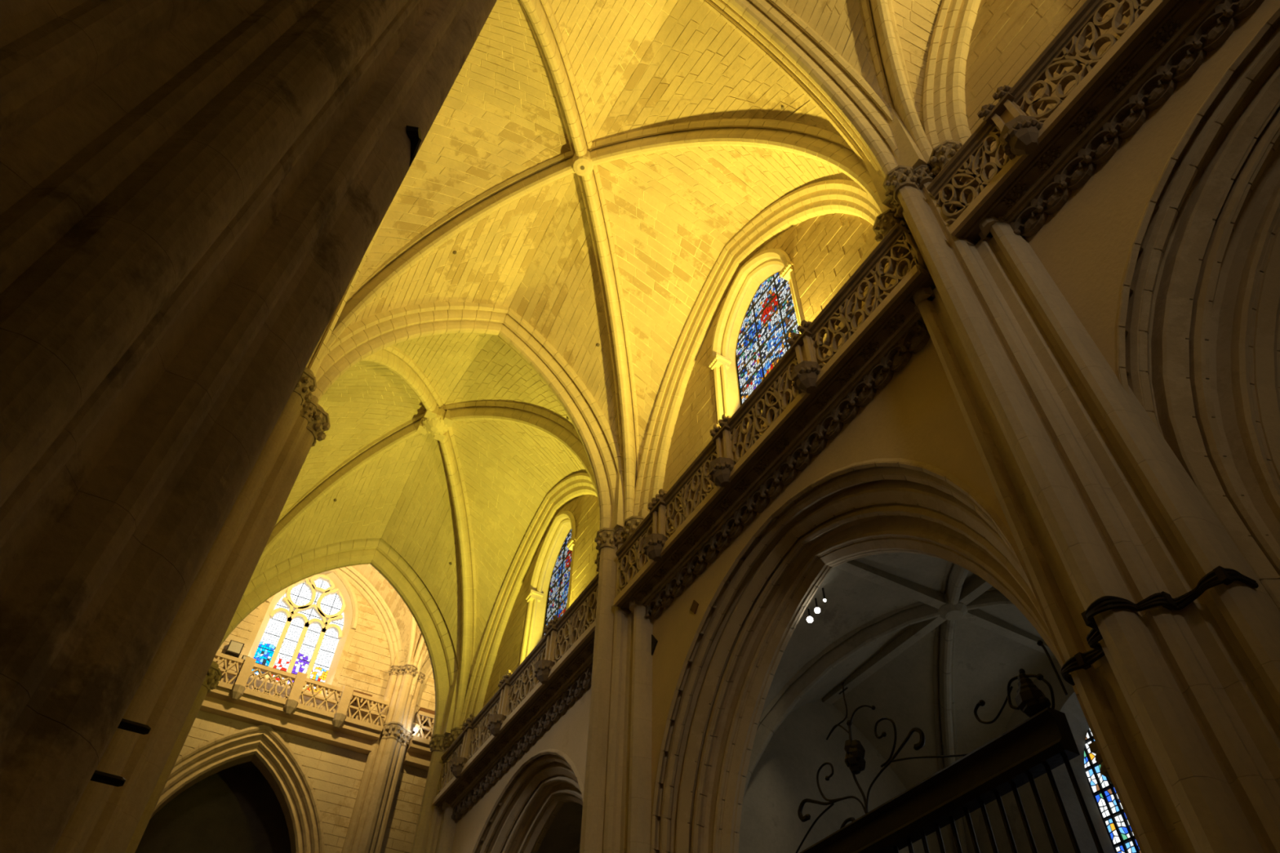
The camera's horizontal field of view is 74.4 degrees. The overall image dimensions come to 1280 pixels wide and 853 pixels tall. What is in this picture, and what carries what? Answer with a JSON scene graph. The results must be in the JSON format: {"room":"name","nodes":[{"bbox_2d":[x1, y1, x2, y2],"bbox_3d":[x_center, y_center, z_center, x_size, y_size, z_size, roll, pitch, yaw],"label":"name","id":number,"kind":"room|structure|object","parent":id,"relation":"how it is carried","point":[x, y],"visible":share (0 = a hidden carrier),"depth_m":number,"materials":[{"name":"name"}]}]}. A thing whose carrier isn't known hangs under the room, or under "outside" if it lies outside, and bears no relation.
{"room":"cathedral interior","nodes":[
{"label":"cathedral interior","id":0,"kind":"room"},
{"bbox_2d":[124,661,222,852],"bbox_3d":[-14.985,11.444,20.978,3.528,19.100,3.536,-2,-49,3],"label":"pier","id":1,"kind":"object","parent":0,"point":[211,682],"visible":0.06,"depth_m":24.21,"materials":[{"name":"stone"}]},
{"bbox_2d":[52,357,330,852],"bbox_3d":[-8.997,3.603,13.956,3.528,19.100,3.536,-2,-49,3],"label":"pier","id":2,"kind":"object","parent":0,"point":[105,819],"visible":0.33,"depth_m":14.14,"materials":[{"name":"stone"}]},
{"bbox_2d":[310,302,624,529],"bbox_3d":[-4.254,-1.009,23.141,9.050,6.963,1.040,24,-52,-18],"label":"arch","id":3,"kind":"object","parent":2,"relation":"on","point":[369,335],"visible":0.89,"depth_m":23.76,"materials":[{"name":"stone"}]},
{"bbox_2d":[134,761,291,852],"bbox_3d":[-17.698,21.885,31.866,10.400,21.600,4.600,24,-52,-18],"label":"wall","id":4,"kind":"structure","parent":0,"point":[235,809],"depth_m":38.73,"materials":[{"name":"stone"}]},
{"bbox_2d":[0,0,497,852],"bbox_3d":[-3.473,-3.629,7.478,3.528,19.100,3.536,-2,-49,3],"label":"pier","id":5,"kind":"object","parent":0,"point":[192,192],"visible":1,"depth_m":3.68,"materials":[{"name":"stone"}]},
{"bbox_2d":[90,770,125,786],"bbox_3d":[-2.138,1.362,3.295,0.236,0.044,0.044,24,-52,-18],"label":"peg","id":6,"kind":"object","parent":5,"relation":"attached to","point":[98,776],"visible":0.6,"depth_m":3.30,"materials":[{"name":"black metal"}]},
{"bbox_2d":[117,718,151,734],"bbox_3d":[-2.134,1.217,3.461,0.236,0.044,0.044,24,-52,-18],"label":"peg","id":7,"kind":"object","parent":5,"relation":"attached to","point":[127,725],"visible":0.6,"depth_m":3.46,"materials":[{"name":"black metal"}]},
{"bbox_2d":[405,125,421,167],"bbox_3d":[-1.915,-2.363,7.106,0.133,0.299,0.284,7,-49,-5],"label":"bracket","id":8,"kind":"object","parent":5,"relation":"attached to","point":[414,134],"visible":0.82,"depth_m":7.06,"materials":[{"name":"black metal"}]},
{"bbox_2d":[699,0,898,178],"bbox_3d":[1.270,-8.241,16.664,9.050,6.963,1.040,24,-52,-18],"label":"arch","id":9,"kind":"object","parent":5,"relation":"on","point":[845,98],"visible":0.87,"depth_m":17.88,"materials":[{"name":"stone"}]},
{"bbox_2d":[177,572,547,852],"bbox_3d":[-17.006,15.330,34.746,28.000,34.600,0.032,24,-52,-18],"label":"wall","id":10,"kind":"structure","parent":0,"point":[335,774],"depth_m":38.25,"materials":[{"name":"stone"}]},
{"bbox_2d":[150,724,324,852],"bbox_3d":[-16.886,15.862,35.102,8.630,6.837,1.450,24,-52,-18],"label":"arch","id":11,"kind":"object","parent":10,"relation":"attached to","point":[260,745],"visible":0.76,"depth_m":36.14,"materials":[{"name":"stone"}]},
{"bbox_2d":[199,570,389,755],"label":"window","id":12,"kind":"structure","parent":10,"relation":"in","point":[304,628],"depth_m":39.36,"materials":[{"name":"stone"}]},
{"bbox_2d":[219,640,244,680],"bbox_3d":[-18.599,10.763,38.023,0.620,2.310,0.330,24,-52,-18],"label":"floodlight","id":13,"kind":"object","parent":12,"relation":"on","point":[234,648],"visible":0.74,"depth_m":38.51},
{"bbox_2d":[351,689,372,719],"bbox_3d":[-13.305,13.315,39.688,0.950,1.640,0.330,24,-52,-18],"label":"case","id":14,"kind":"object","parent":12,"relation":"on","point":[354,691],"visible":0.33,"depth_m":40.08,"materials":[{"name":"brown wood"}]},
{"bbox_2d":[402,711,435,771],"bbox_3d":[-8.987,15.507,40.595,4.340,2.350,0.950,24,-52,-18],"label":"balustrade","id":15,"kind":"object","parent":10,"relation":"attached to","point":[418,754],"visible":0.19,"depth_m":39.60,"materials":[{"name":"stone"}]},
{"bbox_2d":[416,707,435,733],"bbox_3d":[-10.436,14.545,40.761,0.850,1.735,0.330,24,-52,-18],"label":"case","id":16,"kind":"object","parent":15,"relation":"on","point":[422,709],"visible":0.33,"depth_m":41.19,"materials":[{"name":"brown wood"}]},
{"bbox_2d":[320,564,432,705],"bbox_3d":[-12.220,7.487,42.181,16.232,9.092,6.698,24,-52,-18],"label":"arch","id":17,"kind":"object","parent":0,"point":[404,637],"depth_m":43.65,"materials":[{"name":"stone"}]},
{"bbox_2d":[341,653,425,852],"bbox_3d":[-11.679,18.199,35.139,1.831,31.600,1.130,24,-52,-18],"label":"pier","id":18,"kind":"object","parent":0,"point":[369,820],"visible":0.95,"depth_m":38.10,"materials":[{"name":"stone"}]},
{"bbox_2d":[410,670,466,852],"bbox_3d":[-6.670,15.298,23.758,1.265,18.500,2.184,24,-52,-18],"label":"pier","id":19,"kind":"object","parent":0,"point":[435,830],"visible":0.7,"depth_m":26.86,"materials":[{"name":"stone"}]},
{"bbox_2d":[217,537,458,741],"bbox_3d":[-10.361,6.800,30.529,10.130,7.550,1.560,24,-52,-18],"label":"arch","id":20,"kind":"object","parent":19,"relation":"on","point":[375,552],"visible":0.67,"depth_m":31.18,"materials":[{"name":"stone"}]},
{"bbox_2d":[537,802,582,852],"bbox_3d":[0.611,12.874,22.188,7.238,5.702,9.276,24,-52,-18],"label":"ceiling","id":21,"kind":"structure","parent":0,"point":[563,835],"depth_m":23.84,"materials":[{"name":"stone"}]},
{"bbox_2d":[248,0,982,728],"bbox_3d":[-1.661,-4.748,20.818,9.932,8.896,34.435,24,-52,-18],"label":"ceiling","id":22,"kind":"structure","parent":0,"point":[603,174],"depth_m":23.37,"materials":[{"name":"stone"}]},
{"bbox_2d":[579,469,657,852],"bbox_3d":[-0.681,7.457,16.735,1.265,18.500,2.184,24,-52,-18],"label":"pier","id":23,"kind":"object","parent":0,"point":[616,813],"visible":0.84,"depth_m":17.65,"materials":[{"name":"stone"}]},
{"bbox_2d":[477,0,1143,741],"bbox_3d":[2.656,-1.720,21.111,0.670,10.300,33.730,24,-52,-18],"label":"wall","id":24,"kind":"structure","parent":0,"point":[824,251],"depth_m":18.78,"materials":[{"name":"stone"}]},
{"bbox_2d":[520,511,576,664],"bbox_3d":[-2.737,5.007,28.073,0.745,7.500,4.400,24,-52,-18],"label":"window","id":25,"kind":"structure","parent":24,"relation":"in","point":[553,566],"depth_m":29.00,"materials":[{"name":"stone"}]},
{"bbox_2d":[707,248,804,426],"bbox_3d":[3.019,-2.529,21.323,0.745,7.500,4.400,24,-52,-18],"label":"window","id":26,"kind":"structure","parent":24,"relation":"in","point":[761,308],"depth_m":22.07,"materials":[{"name":"stone"}]},
{"bbox_2d":[451,0,1279,852],"bbox_3d":[5.168,2.057,8.664,0.001,13.700,47.600,24,-52,-18],"label":"wall","id":27,"kind":"structure","parent":0,"point":[1083,246],"depth_m":12.50,"materials":[{"name":"paint"}]},
{"bbox_2d":[431,619,595,820],"bbox_3d":[-3.453,8.656,23.475,0.830,0.790,11.350,24,-52,-18],"label":"crown molding","id":28,"kind":"structure","parent":27,"relation":"attached to","point":[571,674],"depth_m":23.08,"materials":[{"name":"stone"}]},
{"bbox_2d":[436,572,599,794],"bbox_3d":[-3.794,7.720,24.172,0.620,2.011,11.438,24,-52,-18],"label":"balustrade","id":29,"kind":"object","parent":28,"relation":"on","point":[514,686],"visible":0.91,"depth_m":23.71,"materials":[{"name":"stone"}]},
{"bbox_2d":[471,748,583,852],"bbox_3d":[-2.717,13.666,18.465,1.400,12.829,9.246,24,-52,-18],"label":"arch","id":30,"kind":"object","parent":27,"relation":"attached to","point":[519,820],"visible":0.67,"depth_m":23.22,"materials":[{"name":"stone"}]},
{"bbox_2d":[651,634,657,655],"bbox_3d":[0.277,4.862,18.760,0.050,0.540,0.450,24,-52,-18],"label":"tile","id":31,"kind":"structure","parent":27,"relation":"attached to","point":[654,642],"depth_m":18.65,"materials":[{"name":"black"}]},
{"bbox_2d":[690,600,698,613],"bbox_3d":[1.151,3.782,17.659,0.050,0.360,0.300,24,-52,-18],"label":"tile","id":32,"kind":"structure","parent":27,"relation":"attached to","point":[695,605],"depth_m":17.62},
{"bbox_2d":[613,264,936,618],"bbox_3d":[2.303,1.120,16.725,0.830,0.790,10.410,24,-52,-18],"label":"crown molding","id":33,"kind":"structure","parent":27,"relation":"attached to","point":[885,343],"depth_m":16.02,"materials":[{"name":"stone"}]},
{"bbox_2d":[615,222,926,592],"bbox_3d":[1.962,0.184,17.422,0.620,2.011,10.494,24,-52,-18],"label":"balustrade","id":34,"kind":"object","parent":33,"relation":"on","point":[802,363],"visible":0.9,"depth_m":16.86,"materials":[{"name":"stone"}]},
{"bbox_2d":[761,386,792,421],"bbox_3d":[2.847,-0.141,17.070,0.370,1.730,0.640,24,-52,-18],"label":"floodlight","id":35,"kind":"object","parent":33,"relation":"on","point":[774,399],"visible":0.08,"depth_m":17.31,"materials":[{"name":"black metal"}]},
{"bbox_2d":[650,457,1144,852],"bbox_3d":[3.019,6.156,11.739,1.400,12.829,9.246,24,-52,-18],"label":"arch","id":36,"kind":"object","parent":27,"relation":"attached to","point":[882,505],"visible":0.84,"depth_m":15.97,"materials":[{"name":"stone"}]},
{"bbox_2d":[948,0,1264,243],"bbox_3d":[7.878,-6.180,10.187,0.830,0.790,10.620,24,-52,-18],"label":"crown molding","id":37,"kind":"structure","parent":27,"relation":"attached to","point":[1170,40],"depth_m":11.76,"materials":[{"name":"stone"}]},
{"bbox_2d":[926,0,1153,223],"bbox_3d":[7.536,-7.115,10.885,0.620,2.011,10.703,24,-52,-18],"label":"balustrade","id":38,"kind":"object","parent":37,"relation":"on","point":[1007,122],"visible":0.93,"depth_m":12.82,"materials":[{"name":"stone"}]},
{"bbox_2d":[1114,7,1279,610],"bbox_3d":[8.409,-0.901,5.418,1.400,12.829,9.246,24,-52,-18],"label":"arch","id":39,"kind":"object","parent":27,"relation":"attached to","point":[1197,328],"visible":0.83,"depth_m":10.29,"materials":[{"name":"stone"}]},
{"bbox_2d":[740,552,1056,852],"bbox_3d":[6.347,5.363,15.461,7.238,5.702,9.276,24,-52,-18],"label":"ceiling","id":40,"kind":"structure","parent":0,"point":[921,640],"depth_m":18.15,"materials":[{"name":"stone"}]},
{"bbox_2d":[806,608,813,623],"bbox_3d":[3.352,3.688,16.767,0.144,0.677,0.365,-8,-49,9],"label":"spotlight","id":41,"kind":"object","parent":40,"relation":"attached to","point":[810,619],"visible":0.94,"depth_m":16.46,"materials":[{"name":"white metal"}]},
{"bbox_2d":[813,598,820,613],"bbox_3d":[3.479,3.485,16.670,0.132,0.674,0.362,-9,-50,9],"label":"spotlight","id":42,"kind":"object","parent":40,"relation":"attached to","point":[816,610],"visible":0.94,"depth_m":16.37,"materials":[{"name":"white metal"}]},
{"bbox_2d":[822,587,826,602],"bbox_3d":[3.609,3.267,16.598,0.067,0.654,0.345,-10,-50,10],"label":"spotlight","id":43,"kind":"object","parent":40,"relation":"attached to","point":[823,590],"visible":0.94,"depth_m":16.59,"materials":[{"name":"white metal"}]},
{"bbox_2d":[736,551,1115,852],"bbox_3d":[6.527,7.612,13.105,6.900,13.100,8.300,24,-52,-18],"label":"wall","id":44,"kind":"structure","parent":0,"point":[784,775],"depth_m":17.71,"materials":[{"name":"stone"}]},
{"bbox_2d":[1084,727,1141,852],"bbox_3d":[9.576,8.386,14.841,0.078,7.800,2.000,24,-52,-18],"label":"window","id":45,"kind":"structure","parent":44,"relation":"in","point":[1118,829],"depth_m":16.69,"materials":[{"name":"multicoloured glass"}]},
{"bbox_2d":[862,107,1279,852],"bbox_3d":[4.867,0.193,10.229,1.265,18.500,2.184,24,-52,-18],"label":"pier","id":46,"kind":"object","parent":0,"point":[1182,707],"visible":0.87,"depth_m":8.83,"materials":[{"name":"stone"}]},
{"bbox_2d":[1060,565,1258,685],"bbox_3d":[4.761,1.911,8.212,0.988,0.156,2.038,24,-52,-18],"label":"cable","id":47,"kind":"object","parent":46,"relation":"attached to","point":[1220,575],"visible":0.98,"depth_m":8.00,"materials":[{"name":"black rubber"}]},
{"bbox_3d":[-5.037,8.467,5.221,39.000,0.300,62.000,24,-52,-18],"label":"floor","id":48,"kind":"structure","parent":0,"visible":0},
{"bbox_2d":[795,640,1103,852],"bbox_3d":[3.295,7.318,10.466,0.361,9.403,7.444,24,-52,-18],"label":"screen","id":49,"kind":"object","parent":48,"relation":"on","point":[1045,741],"visible":1,"depth_m":10.85,"materials":[{"name":"black metal"}]},
{"bbox_2d":[844,739,866,774],"bbox_3d":[3.330,5.116,13.066,0.287,0.558,0.345,24,-52,-18],"label":"ornament","id":50,"kind":"object","parent":49,"relation":"on","point":[855,760],"depth_m":12.97,"materials":[{"name":"black metal"}]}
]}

